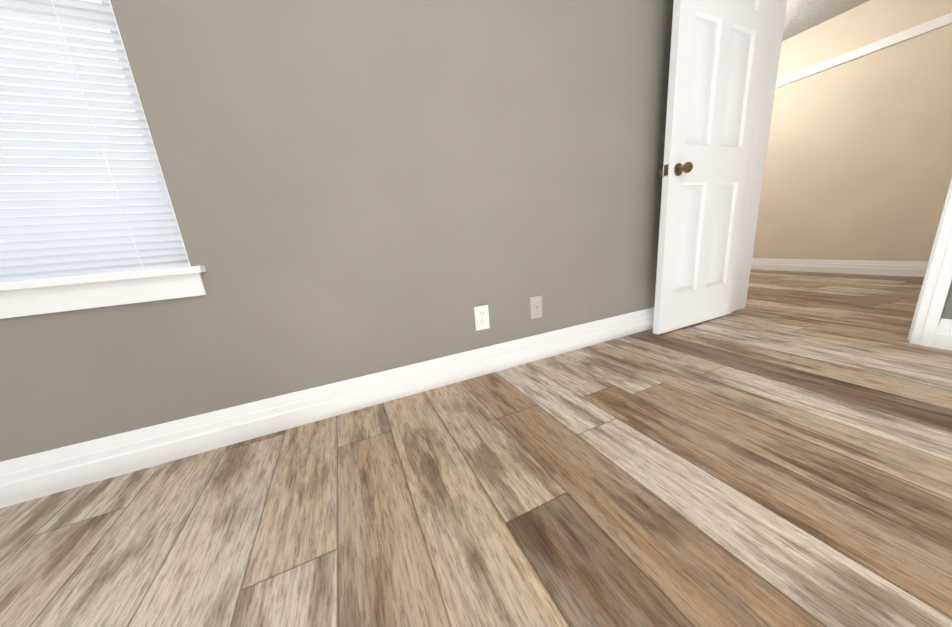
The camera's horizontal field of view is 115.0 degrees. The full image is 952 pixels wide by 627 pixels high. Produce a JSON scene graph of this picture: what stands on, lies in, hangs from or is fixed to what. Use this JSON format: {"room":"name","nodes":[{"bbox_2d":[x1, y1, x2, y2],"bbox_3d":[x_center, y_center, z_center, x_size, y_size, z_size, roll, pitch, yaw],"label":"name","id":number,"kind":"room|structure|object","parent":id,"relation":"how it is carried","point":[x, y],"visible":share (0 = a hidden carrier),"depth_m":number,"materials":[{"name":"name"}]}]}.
{"room":"empty bedroom","nodes":[
{"label":"empty bedroom","id":0,"kind":"room"},
{"bbox_2d":[0,0,673,461],"bbox_3d":[-0.299,-0.853,1.181,4.220,2.440,0.120,-11,15,-23],"label":"wall","id":1,"kind":"structure","parent":0,"point":[358,188],"depth_m":1.14,"materials":[{"name":"grey paint"}]},
{"bbox_2d":[0,0,188,282],"bbox_3d":[-1.397,-0.788,0.719,0.950,1.570,0.166,-11,15,-23],"label":"window blinds","id":2,"kind":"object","parent":1,"relation":"in","point":[83,191],"depth_m":0.86,"materials":[{"name":"white plastic"}]},
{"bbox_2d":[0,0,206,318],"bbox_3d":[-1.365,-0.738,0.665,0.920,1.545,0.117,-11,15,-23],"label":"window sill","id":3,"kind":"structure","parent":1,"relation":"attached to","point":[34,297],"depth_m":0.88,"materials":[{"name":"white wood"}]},
{"bbox_2d":[0,307,653,507],"bbox_3d":[-0.124,0.265,1.419,4.100,0.135,0.018,-11,15,-23],"label":"baseboard","id":4,"kind":"structure","parent":1,"relation":"attached to","point":[36,475],"depth_m":1.14,"materials":[{"name":"white wood"}]},
{"bbox_2d":[474,305,489,330],"bbox_3d":[0.029,0.021,1.444,0.072,0.116,0.008,-11,15,-23],"label":"electrical outlet","id":5,"kind":"object","parent":1,"relation":"attached to","point":[481,313],"visible":1,"depth_m":1.44,"materials":[{"name":"white plastic"}]},
{"bbox_2d":[530,295,541,318],"bbox_3d":[0.312,-0.031,1.559,0.072,0.116,0.016,-11,15,-23],"label":"electrical outlet","id":6,"kind":"object","parent":1,"relation":"attached to","point":[535,306],"visible":1,"depth_m":1.56,"materials":[{"name":"grey plastic"}]},
{"bbox_2d":[0,269,951,626],"bbox_3d":[1.952,0.187,1.529,8.220,0.100,8.100,-11,15,-23],"label":"floor","id":7,"kind":"structure","parent":0,"point":[776,451],"depth_m":0.77,"materials":[{"name":"brown wood"}]},
{"bbox_2d":[782,0,869,40],"bbox_3d":[1.749,-2.271,0.920,8.220,0.100,8.100,-11,15,-23],"label":"ceiling","id":8,"kind":"structure","parent":0,"point":[801,16],"depth_m":2.82,"materials":[{"name":"white paint"}]},
{"bbox_2d":[752,0,951,261],"bbox_3d":[3.373,-1.788,3.732,0.120,2.440,4.240,-11,15,-23],"label":"wall","id":9,"kind":"structure","parent":0,"point":[858,163],"depth_m":2.89,"materials":[{"name":"beige paint"}]},
{"bbox_2d":[751,258,927,276],"bbox_3d":[3.403,-0.661,3.982,0.018,0.135,4.000,-11,15,-23],"label":"baseboard","id":10,"kind":"structure","parent":9,"relation":"attached to","point":[904,268],"depth_m":3.10,"materials":[{"name":"white wood"}]},
{"bbox_2d":[776,12,951,87],"bbox_3d":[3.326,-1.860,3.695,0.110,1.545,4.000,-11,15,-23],"label":"molding","id":11,"kind":"structure","parent":9,"relation":"attached to","point":[924,28],"depth_m":2.74,"materials":[{"name":"white wood"}]},
{"bbox_2d":[941,283,951,318],"bbox_3d":[2.065,-1.077,1.294,0.235,2.440,7.780,-11,15,-23],"label":"wall","id":12,"kind":"structure","parent":0,"point":[947,312],"depth_m":1.35,"materials":[{"name":"grey paint"}]},
{"bbox_2d":[732,0,951,346],"bbox_3d":[1.956,-0.966,1.600,0.273,2.097,0.899,-11,15,-23],"label":"door frame","id":13,"kind":"structure","parent":12,"relation":"attached to","point":[933,295],"depth_m":1.80,"materials":[{"name":"white wood"}]},
{"bbox_2d":[653,0,770,334],"bbox_3d":[1.347,-0.915,1.734,0.758,2.015,0.171,-11,15,-23],"label":"bedroom door","id":14,"kind":"structure","parent":13,"relation":"attached to","point":[717,52],"depth_m":1.71,"materials":[{"name":"white wood"}]},
{"bbox_2d":[932,318,951,349],"bbox_3d":[2.800,0.404,-0.121,0.018,0.135,3.378,-11,15,-23],"label":"baseboard","id":15,"kind":"structure","parent":12,"relation":"attached to","point":[942,338],"depth_m":1.37,"materials":[{"name":"white wood"}]}
]}

